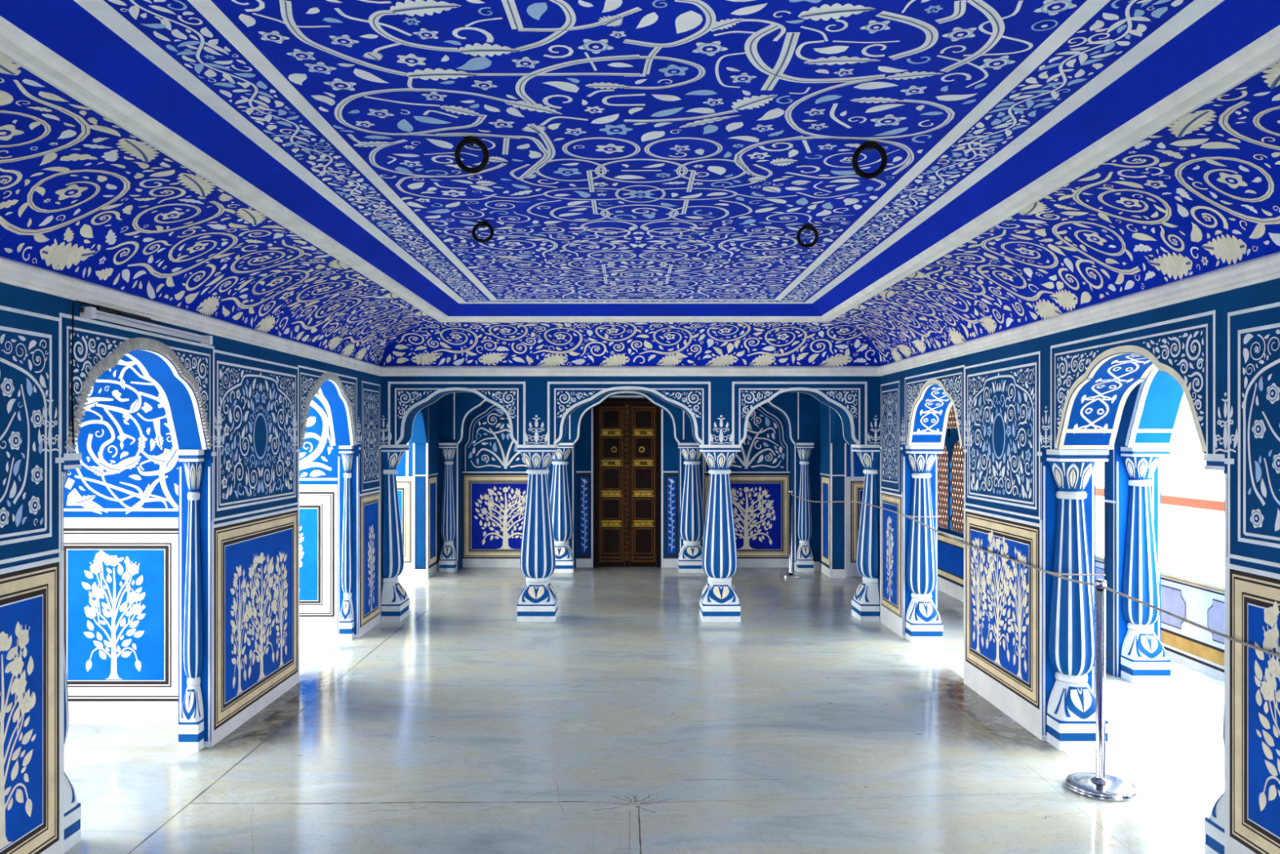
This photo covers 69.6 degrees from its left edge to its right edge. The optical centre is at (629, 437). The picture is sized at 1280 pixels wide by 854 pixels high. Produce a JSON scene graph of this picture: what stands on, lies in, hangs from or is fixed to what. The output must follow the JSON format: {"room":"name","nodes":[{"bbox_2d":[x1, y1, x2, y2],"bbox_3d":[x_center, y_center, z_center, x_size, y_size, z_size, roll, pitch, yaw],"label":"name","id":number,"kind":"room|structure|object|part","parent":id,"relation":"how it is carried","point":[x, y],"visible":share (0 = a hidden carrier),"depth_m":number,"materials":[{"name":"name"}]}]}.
{"room":"historic interior","nodes":[
{"label":"historic interior","id":0,"kind":"room"},
{"bbox_2d":[63,355,177,724],"bbox_3d":[-3.268,0.390,5.409,1.865,2.420,0.563,0,0,0],"label":"wall","id":1,"kind":"structure","parent":0,"point":[121,506],"depth_m":5.14,"materials":[{"name":"paint"}]},
{"bbox_3d":[-2.866,0.989,5.133,0.780,0.967,0.012,0,0,0],"label":"tree panel","id":2,"kind":"part","parent":1,"relation":"part of","materials":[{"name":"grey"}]},
{"bbox_2d":[0,282,384,853],"bbox_3d":[-2.242,0.250,3.870,0.186,2.700,8.940,0,0,0],"label":"wall","id":3,"kind":"structure","parent":0,"point":[184,371],"depth_m":4.76,"materials":[{"name":"blue paint"}]},
{"bbox_3d":[-2.162,-0.007,2.772,0.003,0.755,1.345,0,0,0],"label":"mural panel","id":4,"kind":"part","parent":3,"relation":"part of","materials":[{"name":"blue paint"}]},
{"bbox_3d":[-2.158,0.998,2.775,0.012,1.055,1.430,0,0,0],"label":"tree panel","id":5,"kind":"part","parent":3,"relation":"part of","materials":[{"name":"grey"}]},
{"bbox_2d":[71,300,151,445],"bbox_3d":[-2.139,-0.252,3.825,0.021,0.564,0.549,0,0,2],"label":"cable","id":6,"kind":"object","parent":3,"relation":"attached to","point":[77,301],"visible":1,"depth_m":3.56,"materials":[{"name":"plastic"},{"name":"rubber"}]},
{"bbox_2d":[91,305,157,323],"bbox_3d":[-2.148,-0.525,3.940,0.030,0.014,0.480,0,0,0],"label":"wall fitting","id":7,"kind":"object","parent":3,"relation":"attached to","point":[99,308],"visible":0.94,"depth_m":3.83,"materials":[{"name":"black metal"}]},
{"bbox_3d":[-2.151,-0.525,4.020,0.010,0.009,0.320,0,0,0],"label":"rod","id":8,"kind":"part","parent":7,"relation":"part of","materials":[{"name":"black metal"}]},
{"bbox_2d":[80,306,213,344],"bbox_3d":[-2.140,-0.494,4.147,0.045,0.044,1.054,0,0,0],"label":"tube light","id":9,"kind":"object","parent":3,"relation":"attached to","point":[86,313],"visible":1,"depth_m":4.01,"materials":[{"name":"white plastic"}]},
{"bbox_3d":[-2.158,0.998,5.395,0.012,1.055,1.200,0,0,0],"label":"tree panel","id":10,"kind":"part","parent":3,"relation":"part of","materials":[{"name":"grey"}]},
{"bbox_3d":[-2.162,-0.010,5.395,0.003,0.790,1.140,0,0,0],"label":"mural panel","id":11,"kind":"part","parent":3,"relation":"part of","materials":[{"name":"blue paint"}]},
{"bbox_3d":[-2.158,0.998,7.683,0.012,1.055,0.575,0,0,0],"label":"tree panel","id":12,"kind":"part","parent":3,"relation":"part of","materials":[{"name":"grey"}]},
{"bbox_3d":[-2.162,-0.015,7.710,0.003,0.770,0.460,0,0,0],"label":"mural panel","id":13,"kind":"part","parent":3,"relation":"part of","materials":[{"name":"blue paint"}]},
{"bbox_2d":[0,251,1279,376],"bbox_3d":[0.007,-0.580,3.700,4.345,0.090,8.600,0,0,0],"label":"trim","id":14,"kind":"structure","parent":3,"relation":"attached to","point":[1265,268],"depth_m":4.71,"materials":[{"name":"white paint"}]},
{"bbox_2d":[299,391,337,632],"bbox_3d":[-3.268,0.390,7.704,1.865,2.420,0.313,0,0,0],"label":"wall","id":15,"kind":"structure","parent":0,"point":[317,456],"depth_m":7.56,"materials":[{"name":"paint"}]},
{"bbox_3d":[-2.926,0.958,7.553,1.000,1.025,0.012,0,0,0],"label":"tree panel","id":16,"kind":"part","parent":15,"relation":"part of","materials":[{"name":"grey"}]},
{"bbox_2d":[395,439,413,576],"bbox_3d":[-3.336,0.390,10.766,1.729,2.420,0.308,0,0,0],"label":"wall","id":17,"kind":"structure","parent":0,"point":[404,476],"depth_m":10.62,"materials":[{"name":"paint"}]},
{"bbox_3d":[-2.921,0.970,10.615,0.800,0.940,0.007,0,0,0],"label":"plain panel","id":18,"kind":"part","parent":17,"relation":"part of","materials":[{"name":"grey"}]},
{"bbox_2d":[411,400,438,577],"bbox_3d":[-2.383,0.250,9.845,0.174,2.700,3.010,0,0,0],"label":"wall","id":19,"kind":"structure","parent":0,"point":[424,439],"depth_m":10.50,"materials":[{"name":"paint"}]},
{"bbox_2d":[438,391,819,570],"bbox_3d":[-0.005,0.250,11.334,4.590,2.700,0.532,0,0,0],"label":"wall","id":20,"kind":"structure","parent":0,"point":[490,475],"depth_m":11.34,"materials":[{"name":"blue plaster"}]},
{"bbox_3d":[-1.530,0.968,11.343,1.060,1.035,0.012,0,0,0],"label":"tree panel","id":21,"kind":"part","parent":20,"relation":"part of","materials":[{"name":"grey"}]},
{"bbox_2d":[593,398,660,567],"bbox_3d":[-0.030,0.555,11.415,0.829,2.089,0.090,0,0,0],"label":"door","id":22,"kind":"structure","parent":20,"relation":"in","point":[627,431],"depth_m":11.40,"materials":[{"name":"brown wood"}]},
{"bbox_3d":[-0.226,-0.063,11.392,0.286,0.080,0.036,0,0,0],"label":"brass plate","id":23,"kind":"part","parent":22,"relation":"part of","materials":[{"name":"gold metal"}]},
{"bbox_3d":[-0.226,0.312,11.392,0.286,0.080,0.036,0,0,0],"label":"brass plate","id":24,"kind":"part","parent":22,"relation":"part of","materials":[{"name":"gold metal"}]},
{"bbox_3d":[-0.226,0.692,11.392,0.286,0.080,0.036,0,0,0],"label":"brass plate","id":25,"kind":"part","parent":22,"relation":"part of","materials":[{"name":"gold metal"}]},
{"bbox_3d":[-0.226,1.062,11.392,0.286,0.080,0.036,0,0,0],"label":"brass plate","id":26,"kind":"part","parent":22,"relation":"part of","materials":[{"name":"gold metal"}]},
{"bbox_3d":[-0.191,0.143,11.396,0.075,0.079,0.028,0,0,0],"label":"ring pull","id":27,"kind":"part","parent":22,"relation":"part of","materials":[{"name":"gold metal"}]},
{"bbox_3d":[-0.030,0.581,11.405,0.068,2.029,0.070,0,0,0],"label":"post","id":28,"kind":"part","parent":22,"relation":"part of","materials":[{"name":"brown wood"}]},
{"bbox_3d":[0.151,0.143,11.396,0.075,0.079,0.028,0,0,0],"label":"ring pull","id":29,"kind":"part","parent":22,"relation":"part of","materials":[{"name":"gold metal"}]},
{"bbox_3d":[0.171,-0.063,11.392,0.286,0.080,0.036,0,0,0],"label":"brass plate","id":30,"kind":"part","parent":22,"relation":"part of","materials":[{"name":"gold metal"}]},
{"bbox_3d":[0.171,0.312,11.392,0.286,0.080,0.036,0,0,0],"label":"brass plate","id":31,"kind":"part","parent":22,"relation":"part of","materials":[{"name":"gold metal"}]},
{"bbox_3d":[0.171,0.692,11.392,0.286,0.080,0.036,0,0,0],"label":"brass plate","id":32,"kind":"part","parent":22,"relation":"part of","materials":[{"name":"gold metal"}]},
{"bbox_3d":[0.171,1.062,11.392,0.286,0.080,0.036,0,0,0],"label":"brass plate","id":33,"kind":"part","parent":22,"relation":"part of","materials":[{"name":"gold metal"}]},
{"bbox_3d":[1.440,0.968,11.343,1.080,1.035,0.012,0,0,0],"label":"tree panel","id":34,"kind":"part","parent":20,"relation":"part of","materials":[{"name":"blue paint"}]},
{"bbox_2d":[380,376,879,444],"bbox_3d":[0.000,-0.519,8.163,4.423,1.162,0.334,0,0,0],"label":"wall","id":35,"kind":"structure","parent":0,"point":[537,409],"depth_m":8.00,"materials":[{"name":"blue paint"}]},
{"bbox_2d":[0,0,1279,365],"bbox_3d":[0.007,-0.812,3.700,4.345,0.415,8.600,0,0,0],"label":"ceiling","id":36,"kind":"structure","parent":0,"point":[647,157],"depth_m":3.25,"materials":[{"name":"blue paint"}]},
{"bbox_2d":[454,136,488,173],"bbox_3d":[-0.539,-0.962,3.132,0.118,0.115,0.059,0,0,0],"label":"ring","id":37,"kind":"object","parent":36,"relation":"attached to","point":[471,140],"visible":1,"depth_m":3.13,"materials":[{"name":"black metal"}]},
{"bbox_2d":[471,221,493,243],"bbox_3d":[-0.691,-0.967,4.343,0.106,0.103,0.056,0,0,0],"label":"ring","id":38,"kind":"object","parent":36,"relation":"attached to","point":[483,224],"visible":1,"depth_m":4.33,"materials":[{"name":"black metal"}]},
{"bbox_2d":[0,16,1279,322],"bbox_3d":[0.040,-0.941,3.401,3.144,0.038,8.003,0,0,0],"label":"trim","id":39,"kind":"structure","parent":36,"relation":"attached to","point":[16,46],"depth_m":3.07,"materials":[{"name":"white paint"}]},
{"bbox_2d":[796,224,818,248],"bbox_3d":[0.855,-0.967,4.414,0.107,0.103,0.060,0,0,0],"label":"ring","id":40,"kind":"object","parent":36,"relation":"attached to","point":[806,227],"visible":1,"depth_m":4.41,"materials":[{"name":"black metal"}]},
{"bbox_2d":[851,141,887,178],"bbox_3d":[0.832,-0.960,3.183,0.123,0.120,0.061,0,0,0],"label":"ring","id":41,"kind":"object","parent":36,"relation":"attached to","point":[869,145],"visible":1,"depth_m":3.18,"materials":[{"name":"black metal"}]},
{"bbox_2d":[63,566,1224,853],"bbox_3d":[-0.355,1.630,4.500,8.830,0.060,15.000,0,0,0],"label":"floor","id":42,"kind":"structure","parent":0,"point":[628,722],"depth_m":4.77,"materials":[{"name":"stone"}]},
{"bbox_2d":[63,453,81,853],"bbox_3d":[-2.250,0.831,3.592,0.141,1.539,0.134,0,0,0],"label":"fluted column","id":43,"kind":"structure","parent":42,"relation":"on","point":[72,808],"depth_m":3.59,"materials":[{"name":"paint"}]},
{"bbox_2d":[177,449,204,751],"bbox_3d":[-2.250,0.831,4.722,0.101,1.539,0.066,0,0,0],"label":"fluted column","id":44,"kind":"structure","parent":42,"relation":"on","point":[191,725],"depth_m":4.71,"materials":[{"name":"paint"}]},
{"bbox_2d":[338,445,354,639],"bbox_3d":[-2.250,0.831,7.312,0.101,1.539,0.066,0,0,0],"label":"fluted column","id":45,"kind":"structure","parent":42,"relation":"on","point":[346,623],"depth_m":7.30,"materials":[{"name":"blue paint"}]},
{"bbox_2d":[381,444,409,622],"bbox_3d":[-2.077,0.831,8.170,0.168,1.539,0.336,0,0,0],"label":"fluted column","id":46,"kind":"structure","parent":42,"relation":"on","point":[395,602],"depth_m":8.07,"materials":[{"name":"blue paint"}]},
{"bbox_2d":[439,442,456,572],"bbox_3d":[-2.175,0.831,11.009,0.188,1.539,0.113,0,0,0],"label":"fluted column","id":47,"kind":"structure","parent":42,"relation":"on","point":[447,561],"depth_m":10.99,"materials":[{"name":"blue paint"}]},
{"bbox_2d":[516,444,558,622],"bbox_3d":[-0.815,0.831,8.166,0.336,1.539,0.336,0,0,0],"label":"fluted column","id":48,"kind":"structure","parent":42,"relation":"on","point":[538,599],"depth_m":8.05,"materials":[{"name":"blue paint"}]},
{"bbox_2d":[549,442,573,573],"bbox_3d":[-0.835,0.831,10.981,0.336,1.539,0.168,0,0,0],"label":"fluted column","id":49,"kind":"structure","parent":42,"relation":"on","point":[560,496],"depth_m":10.96,"materials":[{"name":"blue paint"}]},
{"bbox_2d":[678,442,705,573],"bbox_3d":[0.750,0.831,10.981,0.336,1.539,0.168,0,0,0],"label":"fluted column","id":50,"kind":"structure","parent":42,"relation":"on","point":[691,520],"depth_m":10.95,"materials":[{"name":"blue paint"}]},
{"bbox_2d":[699,444,741,622],"bbox_3d":[0.800,0.831,8.166,0.336,1.539,0.336,0,0,0],"label":"fluted column","id":51,"kind":"structure","parent":42,"relation":"on","point":[719,602],"depth_m":8.05,"materials":[{"name":"blue paint"}]},
{"bbox_2d":[781,489,800,578],"bbox_3d":[1.850,1.100,10.560,0.220,1.000,0.220,0,0,0],"label":"barrier post","id":52,"kind":"object","parent":42,"relation":"on","point":[790,575],"visible":1,"depth_m":10.54,"materials":[{"name":"silver metal"}]},
{"bbox_2d":[791,493,1279,657],"bbox_3d":[2.208,0.640,6.466,0.479,0.161,8.121,0,0,-2],"label":"rope","id":53,"kind":"object","parent":52,"relation":"attached to","point":[1055,574],"visible":0.99,"depth_m":4.41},
{"bbox_2d":[796,442,813,572],"bbox_3d":[2.100,0.831,11.009,0.188,1.539,0.113,0,0,0],"label":"fluted column","id":54,"kind":"structure","parent":42,"relation":"on","point":[805,561],"depth_m":10.99,"materials":[{"name":"blue paint"}]},
{"bbox_2d":[851,444,879,622],"bbox_3d":[2.092,0.831,8.170,0.168,1.539,0.336,0,0,0],"label":"fluted column","id":55,"kind":"structure","parent":42,"relation":"on","point":[865,604],"depth_m":8.07,"materials":[{"name":"blue paint"}]},
{"bbox_2d":[905,445,943,642],"bbox_3d":[2.325,0.831,7.259,0.252,1.539,0.151,0,0,0],"label":"fluted column","id":56,"kind":"structure","parent":42,"relation":"on","point":[923,624],"depth_m":7.23,"materials":[{"name":"blue paint"}]},
{"bbox_2d":[1046,448,1109,750],"bbox_3d":[2.325,0.831,4.779,0.252,1.539,0.151,0,0,0],"label":"fluted column","id":57,"kind":"structure","parent":42,"relation":"on","point":[1071,707],"depth_m":4.76,"materials":[{"name":"paint"}]},
{"bbox_2d":[1065,578,1137,801],"bbox_3d":[2.145,1.123,4.190,0.290,0.955,0.290,0,0,0],"label":"barrier post","id":58,"kind":"object","parent":42,"relation":"on","point":[1100,785],"visible":1,"depth_m":4.17,"materials":[{"name":"silver metal"}]},
{"bbox_2d":[1120,446,1171,683],"bbox_3d":[3.405,0.831,6.069,0.252,1.539,0.151,0,0,0],"label":"fluted column","id":59,"kind":"structure","parent":42,"relation":"on","point":[1144,658],"depth_m":6.05,"materials":[{"name":"blue paint"}]},
{"bbox_2d":[1203,453,1224,853],"bbox_3d":[2.325,0.831,3.451,0.252,1.539,0.151,0,0,0],"label":"fluted column","id":60,"kind":"structure","parent":42,"relation":"on","point":[1214,824],"depth_m":3.46,"materials":[{"name":"paint"}]},
{"bbox_2d":[819,401,847,577],"bbox_3d":[2.378,0.250,9.845,0.184,2.700,3.010,0,0,0],"label":"wall","id":61,"kind":"structure","parent":0,"point":[833,442],"depth_m":10.50,"materials":[{"name":"paint"}]},
{"bbox_2d":[845,443,865,576],"bbox_3d":[2.896,0.390,10.766,0.850,2.420,0.308,0,0,0],"label":"wall","id":62,"kind":"structure","parent":0,"point":[855,476],"depth_m":10.62,"materials":[{"name":"paint"}]},
{"bbox_3d":[2.936,0.970,10.615,0.770,0.940,0.007,0,0,0],"label":"plain panel","id":63,"kind":"part","parent":62,"relation":"part of","materials":[{"name":"grey"}]},
{"bbox_2d":[937,366,1186,676],"bbox_3d":[3.398,0.250,5.375,0.304,2.700,11.950,0,0,0],"label":"wall","id":64,"kind":"structure","parent":0,"point":[1153,411],"depth_m":6.15,"materials":[{"name":"paint"}]},
{"bbox_2d":[937,404,964,537],"bbox_3d":[3.355,0.285,9.175,0.034,1.430,2.550,0,0,0],"label":"window","id":65,"kind":"structure","parent":64,"relation":"in","point":[951,461],"depth_m":9.55,"materials":[{"name":"wood"}]},
{"bbox_3d":[3.355,0.495,10.028,0.010,0.947,0.793,0,0,0],"label":"lattice panel","id":66,"kind":"part","parent":65,"relation":"part of","materials":[{"name":"wood"}]},
{"bbox_3d":[3.355,-0.261,9.180,0.010,0.339,2.405,0,0,0],"label":"lattice panel","id":67,"kind":"part","parent":65,"relation":"part of","materials":[{"name":"wood"}]},
{"bbox_3d":[3.355,0.495,9.170,0.010,0.947,0.878,0,0,0],"label":"lattice panel","id":68,"kind":"part","parent":65,"relation":"part of","materials":[{"name":"wood"}]},
{"bbox_2d":[876,278,1279,853],"bbox_3d":[2.314,0.250,3.870,0.293,2.700,8.940,0,0,0],"label":"wall","id":69,"kind":"structure","parent":0,"point":[1086,375],"depth_m":4.64,"materials":[{"name":"blue paint"}]},
{"bbox_3d":[2.177,-0.015,7.705,0.003,0.770,0.470,0,0,0],"label":"mural panel","id":70,"kind":"part","parent":69,"relation":"part of","materials":[{"name":"blue paint"}]},
{"bbox_3d":[2.173,0.960,7.678,0.012,0.970,0.585,0,0,0],"label":"tree panel","id":71,"kind":"part","parent":69,"relation":"part of","materials":[{"name":"blue paint"}]},
{"bbox_3d":[2.177,-0.010,5.430,0.003,0.790,1.010,0,0,0],"label":"mural panel","id":72,"kind":"part","parent":69,"relation":"part of","materials":[{"name":"blue paint"}]},
{"bbox_3d":[2.173,0.960,5.430,0.012,0.970,1.070,0,0,0],"label":"tree panel","id":73,"kind":"part","parent":69,"relation":"part of","materials":[{"name":"blue paint"}]},
{"bbox_3d":[2.173,0.960,2.700,0.012,0.970,1.280,0,0,0],"label":"tree panel","id":74,"kind":"part","parent":69,"relation":"part of","materials":[{"name":"blue paint"}]},
{"bbox_3d":[2.177,-0.007,2.697,0.003,0.755,1.195,0,0,0],"label":"mural panel","id":75,"kind":"part","parent":69,"relation":"part of","materials":[{"name":"blue paint"}]},
{"bbox_2d":[1095,550,1224,681],"bbox_3d":[3.974,1.300,6.500,0.153,0.640,19.000,0,0,0],"label":"wall","id":76,"kind":"structure","parent":0,"point":[1198,599],"depth_m":6.38,"materials":[{"name":"grey paint"}]},
{"bbox_2d":[1095,485,1224,581],"bbox_3d":[6.125,1.133,10.500,0.310,0.975,27.000,0,0,0],"label":"wall","id":77,"kind":"structure","parent":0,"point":[1193,526],"depth_m":9.87,"materials":[{"name":"plaster"}]},
{"label":"outside","id":78,"kind":"structure","parent":0,"visible":0},
{"bbox_2d":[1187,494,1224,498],"bbox_3d":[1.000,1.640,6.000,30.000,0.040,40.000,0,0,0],"label":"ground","id":79,"kind":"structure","parent":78,"point":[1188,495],"depth_m":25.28,"materials":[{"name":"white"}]}
]}

